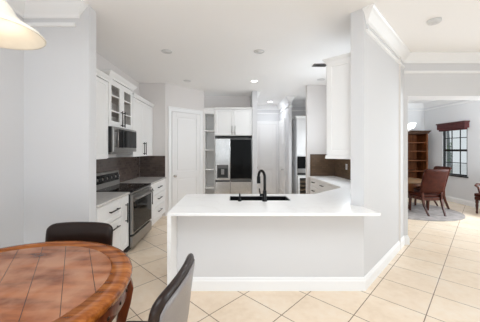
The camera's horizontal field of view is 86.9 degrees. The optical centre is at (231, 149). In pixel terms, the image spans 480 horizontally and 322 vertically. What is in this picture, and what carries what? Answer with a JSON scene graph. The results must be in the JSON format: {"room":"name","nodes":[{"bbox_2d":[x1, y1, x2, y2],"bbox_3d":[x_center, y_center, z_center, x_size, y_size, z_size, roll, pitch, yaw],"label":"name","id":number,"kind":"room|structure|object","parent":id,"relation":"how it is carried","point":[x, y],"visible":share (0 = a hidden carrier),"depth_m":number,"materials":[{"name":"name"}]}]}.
{"room":"kitchen dining area","nodes":[
{"label":"kitchen dining area","id":0,"kind":"room"},
{"bbox_2d":[0,13,23,247],"bbox_3d":[-2.320,-0.010,-0.340,0.160,3.100,6.120,0,0,0],"label":"wall","id":1,"kind":"structure","parent":0,"point":[11,61],"depth_m":2.56,"materials":[{"name":"white paint"}]},
{"bbox_2d":[6,0,87,17],"bbox_3d":[-1.895,-1.488,-0.335,0.690,0.145,6.130,0,0,0],"label":"trim","id":2,"kind":"structure","parent":1,"relation":"attached to","point":[23,8],"depth_m":2.66,"materials":[{"name":"white paint"}]},
{"bbox_2d":[24,22,75,26],"bbox_3d":[-1.957,-1.344,-0.335,0.566,0.044,6.130,0,0,0],"label":"trim","id":3,"kind":"structure","parent":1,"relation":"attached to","point":[32,24],"depth_m":2.70,"materials":[{"name":"white paint"}]},
{"bbox_2d":[24,5,95,243],"bbox_3d":[-1.968,-0.010,2.790,0.865,3.100,0.140,0,0,0],"label":"wall","id":4,"kind":"structure","parent":0,"point":[60,76],"depth_m":2.72,"materials":[{"name":"white paint"}]},
{"bbox_2d":[96,52,138,157],"bbox_3d":[-2.220,-0.010,4.440,0.140,3.100,3.160,0,0,0],"label":"wall","id":5,"kind":"structure","parent":0,"point":[102,63],"depth_m":4.55,"materials":[{"name":"white paint"}]},
{"bbox_2d":[96,68,112,158],"bbox_3d":[-1.968,-0.475,3.325,0.357,1.210,0.976,0,0,0],"label":"upper cabinet","id":6,"kind":"object","parent":5,"relation":"attached to","point":[102,79],"visible":0.27,"depth_m":3.58,"materials":[{"name":"white paint"}]},
{"bbox_2d":[96,156,139,181],"bbox_3d":[-2.144,0.379,4.369,0.009,0.488,2.998,0,0,0],"label":"backsplash","id":7,"kind":"structure","parent":5,"relation":"attached to","point":[128,168],"depth_m":4.95,"materials":[{"name":"brown tile"}]},
{"bbox_2d":[100,70,136,129],"bbox_3d":[-1.962,-0.770,4.232,0.371,0.820,1.039,0,0,0],"label":"upper cabinet","id":8,"kind":"object","parent":5,"relation":"attached to","point":[120,106],"visible":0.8,"depth_m":4.29,"materials":[{"name":"white paint"}]},
{"bbox_2d":[111,96,129,104],"bbox_3d":[-2.006,-0.845,4.232,0.253,0.016,0.879,0,0,0],"label":"shelf","id":9,"kind":"object","parent":8,"relation":"attached to","point":[114,101],"depth_m":4.37,"materials":[{"name":"beige"}]},
{"bbox_2d":[111,111,129,117],"bbox_3d":[-2.006,-0.605,4.232,0.253,0.016,0.879,0,0,0],"label":"shelf","id":10,"kind":"object","parent":8,"relation":"attached to","point":[113,114],"depth_m":4.38,"materials":[{"name":"beige"}]},
{"bbox_2d":[108,126,135,153],"bbox_3d":[-1.927,-0.145,4.231,0.425,0.420,0.905,0,0,0],"label":"microwave","id":11,"kind":"object","parent":8,"relation":"attached to","point":[120,140],"visible":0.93,"depth_m":4.02,"materials":[{"name":"silver metal"}]},
{"bbox_2d":[116,93,153,156],"bbox_3d":[-1.972,-0.460,5.286,0.350,1.180,1.254,0,0,0],"label":"upper cabinet","id":12,"kind":"object","parent":5,"relation":"attached to","point":[142,108],"visible":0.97,"depth_m":5.22,"materials":[{"name":"white paint"}]},
{"bbox_2d":[139,83,164,215],"bbox_3d":[-1.850,-0.010,5.950,0.600,3.100,0.140,0,0,0],"label":"wall","id":13,"kind":"structure","parent":0,"point":[154,93],"depth_m":5.88,"materials":[{"name":"white paint"}]},
{"bbox_2d":[140,156,164,176],"bbox_3d":[-1.845,0.379,5.875,0.586,0.488,0.009,0,0,0],"label":"backsplash","id":14,"kind":"structure","parent":13,"relation":"attached to","point":[150,166],"depth_m":5.87,"materials":[{"name":"brown tile"}]},
{"bbox_2d":[165,83,203,215],"bbox_3d":[-1.185,-0.010,6.330,0.120,3.100,1.153,0,0,45],"label":"wall","id":15,"kind":"structure","parent":0,"point":[175,95],"depth_m":6.13,"materials":[{"name":"white paint"}]},
{"bbox_2d":[168,106,202,211],"bbox_3d":[-1.106,0.258,6.253,1.031,2.565,0.096,0,0,-45],"label":"door","id":16,"kind":"structure","parent":15,"relation":"in","point":[185,130],"depth_m":6.23,"materials":[{"name":"white paint"}]},
{"bbox_2d":[204,96,249,138],"bbox_3d":[-0.185,-0.010,7.360,1.430,3.100,0.120,0,0,0],"label":"wall","id":17,"kind":"structure","parent":0,"point":[209,101],"depth_m":7.30,"materials":[{"name":"white paint"}]},
{"bbox_2d":[214,107,252,136],"bbox_3d":[0.040,-0.750,6.960,1.038,0.740,0.640,0,0,0],"label":"upper cabinet","id":18,"kind":"object","parent":17,"relation":"attached to","point":[229,121],"visible":0.99,"depth_m":6.69,"materials":[{"name":"white paint"}]},
{"bbox_2d":[250,91,256,193],"bbox_3d":[0.600,-0.010,7.780,0.130,3.100,2.240,0,0,0],"label":"wall","id":19,"kind":"structure","parent":0,"point":[253,98],"depth_m":6.66,"materials":[{"name":"white paint"}]},
{"bbox_2d":[257,101,305,113],"bbox_3d":[1.683,-1.284,7.800,2.035,0.044,2.200,0,0,0],"label":"trim","id":20,"kind":"structure","parent":19,"relation":"attached to","point":[257,101],"depth_m":8.23,"materials":[{"name":"white paint"}]},
{"bbox_2d":[257,110,278,120],"bbox_3d":[1.150,-0.010,8.960,1.300,3.100,0.120,0,0,0],"label":"wall","id":21,"kind":"structure","parent":0,"point":[260,117],"depth_m":8.90,"materials":[{"name":"white paint"}]},
{"bbox_2d":[257,121,278,193],"bbox_3d":[1.183,0.263,8.850,0.941,2.555,0.096,0,0,0],"label":"door","id":22,"kind":"structure","parent":21,"relation":"in","point":[267,131],"depth_m":8.88,"materials":[{"name":"white paint"}]},
{"bbox_2d":[177,216,363,276],"bbox_3d":[0.423,1.098,2.840,2.054,0.884,0.120,0,0,0],"label":"wall","id":23,"kind":"structure","parent":0,"point":[221,246],"depth_m":2.78,"materials":[{"name":"white paint"}]},
{"bbox_2d":[191,235,409,290],"bbox_3d":[1.288,1.468,3.123,3.776,0.145,0.797,0,0,-22],"label":"baseboard","id":24,"kind":"structure","parent":23,"relation":"attached to","point":[198,283],"depth_m":2.76,"materials":[{"name":"white paint"}]},
{"bbox_2d":[83,0,479,104],"bbox_3d":[2.200,-1.610,2.850,9.600,0.100,12.500,0,0,0],"label":"ceiling","id":25,"kind":"structure","parent":0,"point":[212,44],"depth_m":3.48,"materials":[{"name":"white paint"}]},
{"bbox_2d":[0,0,46,49],"bbox_3d":[-1.360,-1.109,1.420,0.516,0.898,0.516,0,0,0],"label":"pendant lamp","id":26,"kind":"object","parent":25,"relation":"hanging from","point":[15,34],"visible":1,"depth_m":1.56,"materials":[{"name":"beige glass"}]},
{"bbox_2d":[161,49,171,53],"bbox_3d":[-1.030,-1.554,4.000,0.170,0.011,0.170,0,0,0],"label":"recessed light","id":27,"kind":"object","parent":25,"relation":"in","point":[166,51],"visible":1,"depth_m":3.99,"materials":[{"name":"white plastic"}]},
{"bbox_2d":[254,49,264,53],"bbox_3d":[0.430,-1.554,4.000,0.170,0.011,0.170,0,0,0],"label":"recessed light","id":28,"kind":"object","parent":25,"relation":"in","point":[258,51],"visible":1,"depth_m":3.99,"materials":[{"name":"white plastic"}]},
{"bbox_2d":[312,64,325,66],"bbox_3d":[1.610,-1.551,4.640,0.250,0.016,0.150,0,0,0],"label":"ceiling vent","id":29,"kind":"object","parent":25,"relation":"in","point":[313,65],"visible":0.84,"depth_m":4.64,"materials":[{"name":"grey metal"}]},
{"bbox_2d":[408,123,415,130],"bbox_3d":[4.460,-1.000,6.860,0.906,1.119,0.845,0,0,0],"label":"chandelier","id":30,"kind":"object","parent":25,"relation":"hanging from","point":[410,125],"visible":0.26,"depth_m":6.54,"materials":[{"name":"white plastic"}]},
{"bbox_2d":[427,17,441,25],"bbox_3d":[2.430,-1.536,3.040,0.144,0.046,0.144,0,0,0],"label":"smoke detector","id":31,"kind":"object","parent":25,"relation":"attached to","point":[437,20],"visible":1,"depth_m":3.01,"materials":[{"name":"white plastic"}]},
{"bbox_2d":[279,102,291,193],"bbox_3d":[1.702,-0.010,8.150,0.085,3.100,1.500,0,0,0],"label":"wall","id":32,"kind":"structure","parent":0,"point":[287,113],"depth_m":7.43,"materials":[{"name":"white paint"}]},
{"bbox_2d":[257,91,305,109],"bbox_3d":[1.683,-1.488,7.800,2.035,0.145,2.200,0,0,0],"label":"trim","id":33,"kind":"structure","parent":32,"relation":"attached to","point":[286,99],"depth_m":8.23,"materials":[{"name":"white paint"}]},
{"bbox_2d":[279,118,284,193],"bbox_3d":[1.610,0.273,8.350,0.096,2.535,0.946,0,0,0],"label":"door","id":34,"kind":"structure","parent":32,"relation":"in","point":[281,122],"depth_m":8.25,"materials":[{"name":"white paint"}]},
{"bbox_2d":[112,198,479,321],"bbox_3d":[2.150,1.590,2.850,9.500,0.100,12.500,0,0,0],"label":"floor","id":35,"kind":"structure","parent":0,"point":[435,277],"depth_m":2.75,"materials":[{"name":"beige tile"}]},
{"bbox_2d":[0,241,133,321],"bbox_3d":[-1.360,1.153,1.418,1.492,0.773,1.496,0,0,0],"label":"round table","id":36,"kind":"object","parent":35,"relation":"on","point":[52,281],"visible":1,"depth_m":1.50,"materials":[{"name":"brown wood"}]},
{"bbox_2d":[45,222,112,245],"bbox_3d":[-1.377,1.100,2.135,0.602,0.880,0.470,0,0,0],"label":"dining chair","id":37,"kind":"object","parent":35,"relation":"on","point":[99,232],"visible":0.3,"depth_m":2.28,"materials":[{"name":"black leather"}]},
{"bbox_2d":[96,195,128,250],"bbox_3d":[-1.822,1.099,3.330,0.646,0.883,0.890,0,0,0],"label":"base cabinet","id":38,"kind":"object","parent":35,"relation":"on","point":[115,213],"visible":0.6,"depth_m":3.43,"materials":[{"name":"white paint"}]},
{"bbox_2d":[96,192,129,207],"bbox_3d":[-1.834,0.640,3.321,0.628,0.030,0.912,0,0,0],"label":"countertop","id":39,"kind":"structure","parent":38,"relation":"on","point":[102,198],"depth_m":3.40,"materials":[{"name":"white stone"}]},
{"bbox_2d":[96,170,153,251],"bbox_3d":[-1.782,0.954,4.238,0.716,1.171,0.912,0,0,0],"label":"range","id":40,"kind":"object","parent":35,"relation":"on","point":[140,196],"visible":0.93,"depth_m":4.11,"materials":[{"name":"silver metal"}]},
{"bbox_2d":[96,183,150,192],"bbox_3d":[-1.795,0.628,4.238,0.590,0.021,0.912,0,0,0],"label":"cooktop","id":41,"kind":"object","parent":40,"relation":"in","point":[114,187],"depth_m":4.17,"materials":[{"name":"black glass"}]},
{"bbox_2d":[150,179,164,225],"bbox_3d":[-1.822,1.099,5.286,0.646,0.883,1.172,0,0,0],"label":"base cabinet","id":42,"kind":"object","parent":35,"relation":"on","point":[158,195],"visible":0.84,"depth_m":5.30,"materials":[{"name":"white paint"}]},
{"bbox_2d":[120,177,166,184],"bbox_3d":[-1.834,0.640,5.288,0.628,0.030,1.180,0,0,0],"label":"countertop","id":43,"kind":"structure","parent":42,"relation":"on","point":[152,180],"depth_m":5.18,"materials":[{"name":"white stone"}]},
{"bbox_2d":[126,253,194,321],"bbox_3d":[-0.469,1.100,1.426,0.470,0.880,0.602,0,0,7],"label":"dining chair","id":44,"kind":"object","parent":35,"relation":"on","point":[172,305],"visible":1,"depth_m":1.29,"materials":[{"name":"beige fabric"}]},
{"bbox_2d":[204,108,215,193],"bbox_3d":[-0.595,0.210,6.965,0.280,2.660,0.570,0,0,0],"label":"shelving","id":45,"kind":"object","parent":35,"relation":"on","point":[209,113],"visible":0.72,"depth_m":7.17,"materials":[{"name":"white paint"}]},
{"bbox_2d":[215,137,251,193],"bbox_3d":[0.037,0.603,6.929,0.965,1.875,0.642,0,0,0],"label":"refrigerator","id":46,"kind":"object","parent":35,"relation":"on","point":[233,155],"visible":0.83,"depth_m":6.63,"materials":[{"name":"grey metal"}]},
{"bbox_2d":[167,176,380,285],"bbox_3d":[0.904,1.083,4.279,3.098,0.915,3.538,0,0,0],"label":"countertop","id":47,"kind":"structure","parent":35,"relation":"on","point":[335,202],"depth_m":2.80,"materials":[{"name":"white stone"}]},
{"bbox_2d":[230,196,288,199],"bbox_3d":[0.352,0.738,3.303,0.763,0.205,0.333,0,0,0],"label":"sink","id":48,"kind":"object","parent":47,"relation":"in","point":[231,197],"visible":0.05,"depth_m":3.46,"materials":[{"name":"black metal"}]},
{"bbox_2d":[257,170,266,201],"bbox_3d":[0.354,0.434,3.151,0.095,0.381,0.206,0,0,-27],"label":"faucet","id":49,"kind":"object","parent":47,"relation":"on","point":[264,194],"visible":1,"depth_m":3.08,"materials":[{"name":"black metal"}]},
{"bbox_2d":[292,116,305,193],"bbox_3d":[2.275,0.260,7.902,0.750,2.560,0.695,0,0,0],"label":"tall cabinet","id":50,"kind":"object","parent":35,"relation":"on","point":[299,122],"visible":0.21,"depth_m":7.63,"materials":[{"name":"white paint"}]},
{"bbox_2d":[297,156,305,174],"bbox_3d":[2.267,0.475,7.855,0.600,0.550,0.530,0,0,0],"label":"wall oven","id":51,"kind":"object","parent":50,"relation":"in","point":[301,160],"visible":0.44,"depth_m":7.59,"materials":[{"name":"black glass"}]},
{"bbox_2d":[297,176,305,193],"bbox_3d":[2.275,1.127,7.855,0.600,0.695,0.530,0,0,0],"label":"wine cooler","id":52,"kind":"object","parent":50,"relation":"in","point":[301,180],"visible":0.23,"depth_m":7.65,"materials":[{"name":"silver metal"}]},
{"bbox_2d":[310,178,337,193],"bbox_3d":[2.135,1.099,5.162,0.620,0.883,1.765,0,0,0],"label":"base cabinet","id":53,"kind":"object","parent":35,"relation":"on","point":[316,186],"visible":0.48,"depth_m":5.46,"materials":[{"name":"white paint"}]},
{"bbox_2d":[408,131,430,197],"bbox_3d":[5.625,0.460,8.312,1.480,2.160,0.495,0,0,0],"label":"bookcase","id":54,"kind":"object","parent":35,"relation":"on","point":[417,140],"visible":0.17,"depth_m":8.43,"materials":[{"name":"brown wood"}]},
{"bbox_2d":[408,202,465,220],"bbox_3d":[4.550,1.532,6.550,2.200,0.013,2.200,0,0,0],"label":"rug","id":55,"kind":"object","parent":35,"relation":"on","point":[417,212],"visible":0.44,"depth_m":5.99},
{"bbox_2d":[408,178,421,208],"bbox_3d":[4.460,1.157,6.860,1.430,0.735,1.430,0,0,0],"label":"dining table","id":56,"kind":"object","parent":55,"relation":"on","point":[411,181],"visible":0.17,"depth_m":6.34,"materials":[{"name":"beige wood"}]},
{"bbox_2d":[408,169,448,215],"bbox_3d":[4.720,0.982,6.099,0.550,1.085,0.641,0,0,0],"label":"dining chair","id":57,"kind":"object","parent":55,"relation":"on","point":[433,181],"visible":1,"depth_m":5.91,"materials":[{"name":"leather"}]},
{"bbox_2d":[413,166,450,208],"bbox_3d":[5.321,0.982,6.728,0.641,1.085,0.550,0,0,3],"label":"dining chair","id":58,"kind":"object","parent":55,"relation":"on","point":[435,167],"visible":0.38,"depth_m":6.51,"materials":[{"name":"wood"}]},
{"bbox_2d":[474,183,479,213],"bbox_3d":[6.207,1.029,5.900,0.614,1.020,0.656,0,0,0],"label":"armchair","id":59,"kind":"object","parent":35,"relation":"on","point":[477,195],"visible":1,"depth_m":6.13,"materials":[{"name":"wood"}]},
{"bbox_2d":[292,107,305,119],"bbox_3d":[2.248,-0.010,8.320,1.005,3.100,0.120,0,0,0],"label":"wall","id":60,"kind":"structure","parent":0,"point":[294,113],"depth_m":8.26,"materials":[{"name":"white paint"}]},
{"bbox_2d":[306,85,325,193],"bbox_3d":[2.250,-0.010,6.120,0.900,3.100,0.120,0,0,0],"label":"wall","id":61,"kind":"structure","parent":0,"point":[315,94],"depth_m":6.06,"materials":[{"name":"white paint"}]},
{"bbox_2d":[310,154,334,175],"bbox_3d":[2.162,0.361,6.054,0.584,0.523,0.009,0,0,0],"label":"backsplash","id":62,"kind":"structure","parent":61,"relation":"attached to","point":[319,165],"depth_m":6.05,"materials":[{"name":"brown tile"}]},
{"bbox_2d":[351,9,403,275],"bbox_3d":[2.075,-0.010,3.505,0.141,3.100,1.909,0,0,45],"label":"wall","id":63,"kind":"structure","parent":0,"point":[374,73],"depth_m":3.07,"materials":[{"name":"white paint"}]},
{"bbox_2d":[322,52,350,158],"bbox_3d":[1.649,-0.515,3.451,1.085,1.250,0.372,0,0,-45],"label":"upper cabinet","id":64,"kind":"object","parent":63,"relation":"attached to","point":[338,68],"visible":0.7,"depth_m":3.08,"materials":[{"name":"white paint"}]},
{"bbox_2d":[366,28,404,67],"bbox_3d":[2.146,-1.344,3.465,1.805,0.044,0.036,0,0,-45],"label":"trim","id":65,"kind":"structure","parent":63,"relation":"attached to","point":[368,30],"depth_m":3.27,"materials":[{"name":"white paint"}]},
{"bbox_2d":[399,57,400,249],"bbox_3d":[2.533,-0.010,4.980,0.135,3.100,2.160,0,0,0],"label":"wall","id":66,"kind":"structure","parent":0,"point":[400,57],"depth_m":3.90,"materials":[{"name":"white paint"}]},
{"bbox_2d":[335,159,350,179],"bbox_3d":[2.459,0.361,5.039,0.009,0.523,2.038,0,0,0],"label":"backsplash","id":67,"kind":"structure","parent":66,"relation":"attached to","point":[340,164],"depth_m":5.57,"materials":[{"name":"brown tile"}]},
{"bbox_2d":[404,63,407,234],"bbox_3d":[2.785,-0.010,6.365,0.170,3.100,4.470,0,0,0],"label":"wall","id":68,"kind":"structure","parent":0,"point":[405,64],"depth_m":4.13,"materials":[{"name":"white paint"}]},
{"bbox_2d":[408,108,423,130],"bbox_3d":[4.700,-0.010,8.660,4.000,3.100,0.120,0,0,0],"label":"wall","id":69,"kind":"structure","parent":0,"point":[417,117],"depth_m":8.60,"materials":[{"name":"white paint"}]},
{"bbox_2d":[408,100,476,110],"bbox_3d":[4.705,-1.344,6.535,3.670,0.044,4.130,0,0,0],"label":"trim","id":70,"kind":"structure","parent":69,"relation":"attached to","point":[469,100],"depth_m":7.71,"materials":[{"name":"white paint"}]},
{"bbox_2d":[408,63,479,99],"bbox_3d":[4.885,-1.220,4.295,4.030,0.680,0.330,0,0,0],"label":"wall","id":71,"kind":"structure","parent":0,"point":[421,86],"depth_m":4.13,"materials":[{"name":"white paint"}]},
{"bbox_2d":[362,4,479,62],"bbox_3d":[4.058,-1.488,3.882,5.637,0.145,1.086,0,0,-14],"label":"trim","id":72,"kind":"structure","parent":71,"relation":"attached to","point":[375,20],"depth_m":3.81,"materials":[{"name":"white paint"}]},
{"bbox_2d":[404,71,479,72],"bbox_3d":[4.850,-1.272,4.117,4.100,0.044,0.026,0,0,0],"label":"trim","id":73,"kind":"structure","parent":71,"relation":"attached to","point":[404,71],"depth_m":4.11,"materials":[{"name":"white paint"}]},
{"bbox_2d":[424,100,479,202],"bbox_3d":[6.610,-0.010,6.530,0.140,3.100,4.140,0,0,0],"label":"wall","id":74,"kind":"structure","parent":0,"point":[457,187],"depth_m":7.27,"materials":[{"name":"white paint"}]},
{"bbox_2d":[408,100,460,107],"bbox_3d":[4.705,-1.488,6.535,3.670,0.145,4.130,0,0,0],"label":"trim","id":75,"kind":"structure","parent":74,"relation":"attached to","point":[437,102],"depth_m":8.22,"materials":[{"name":"white paint"}]},
{"bbox_2d":[436,121,469,131],"bbox_3d":[6.465,-0.690,7.445,0.149,0.240,0.990,0,0,0],"label":"window valance","id":76,"kind":"object","parent":74,"relation":"attached to","point":[459,125],"visible":1,"depth_m":7.32,"materials":[{"name":"brown wood"}]},
{"bbox_2d":[443,130,467,177],"bbox_3d":[6.560,0.028,7.445,0.100,1.495,0.890,0,0,0],"label":"window","id":77,"kind":"structure","parent":74,"relation":"in","point":[444,132],"depth_m":7.57,"materials":[{"name":"black"}]},
{"bbox_2d":[439,128,466,131],"bbox_3d":[6.475,-0.595,7.445,0.090,0.049,0.870,0,0,0],"label":"rolled blind","id":78,"kind":"object","parent":77,"relation":"attached to","point":[440,129],"depth_m":7.45,"materials":[{"name":"white fabric"}]},
{"bbox_2d":[446,196,479,207],"bbox_3d":[4.705,1.468,6.530,3.670,0.145,4.140,0,0,0],"label":"baseboard","id":79,"kind":"structure","parent":74,"relation":"attached to","point":[448,198],"depth_m":7.19,"materials":[{"name":"white paint"}]},
{"label":"outside","id":80,"kind":"structure","parent":0,"visible":0},
{"bbox_2d":[453,164,466,174],"bbox_3d":[18.455,1.750,12.000,23.090,0.180,36.000,0,0,0],"label":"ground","id":81,"kind":"structure","parent":80,"point":[456,167],"depth_m":21.54,"materials":[{"name":"white"}]},
{"bbox_2d":[447,131,450,172],"bbox_3d":[9.397,-0.140,10.994,0.321,3.603,0.326,0,0,33],"label":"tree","id":82,"kind":"object","parent":81,"relation":"on","point":[448,134],"visible":0.37,"depth_m":10.95,"materials":[{"name":"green plant"}]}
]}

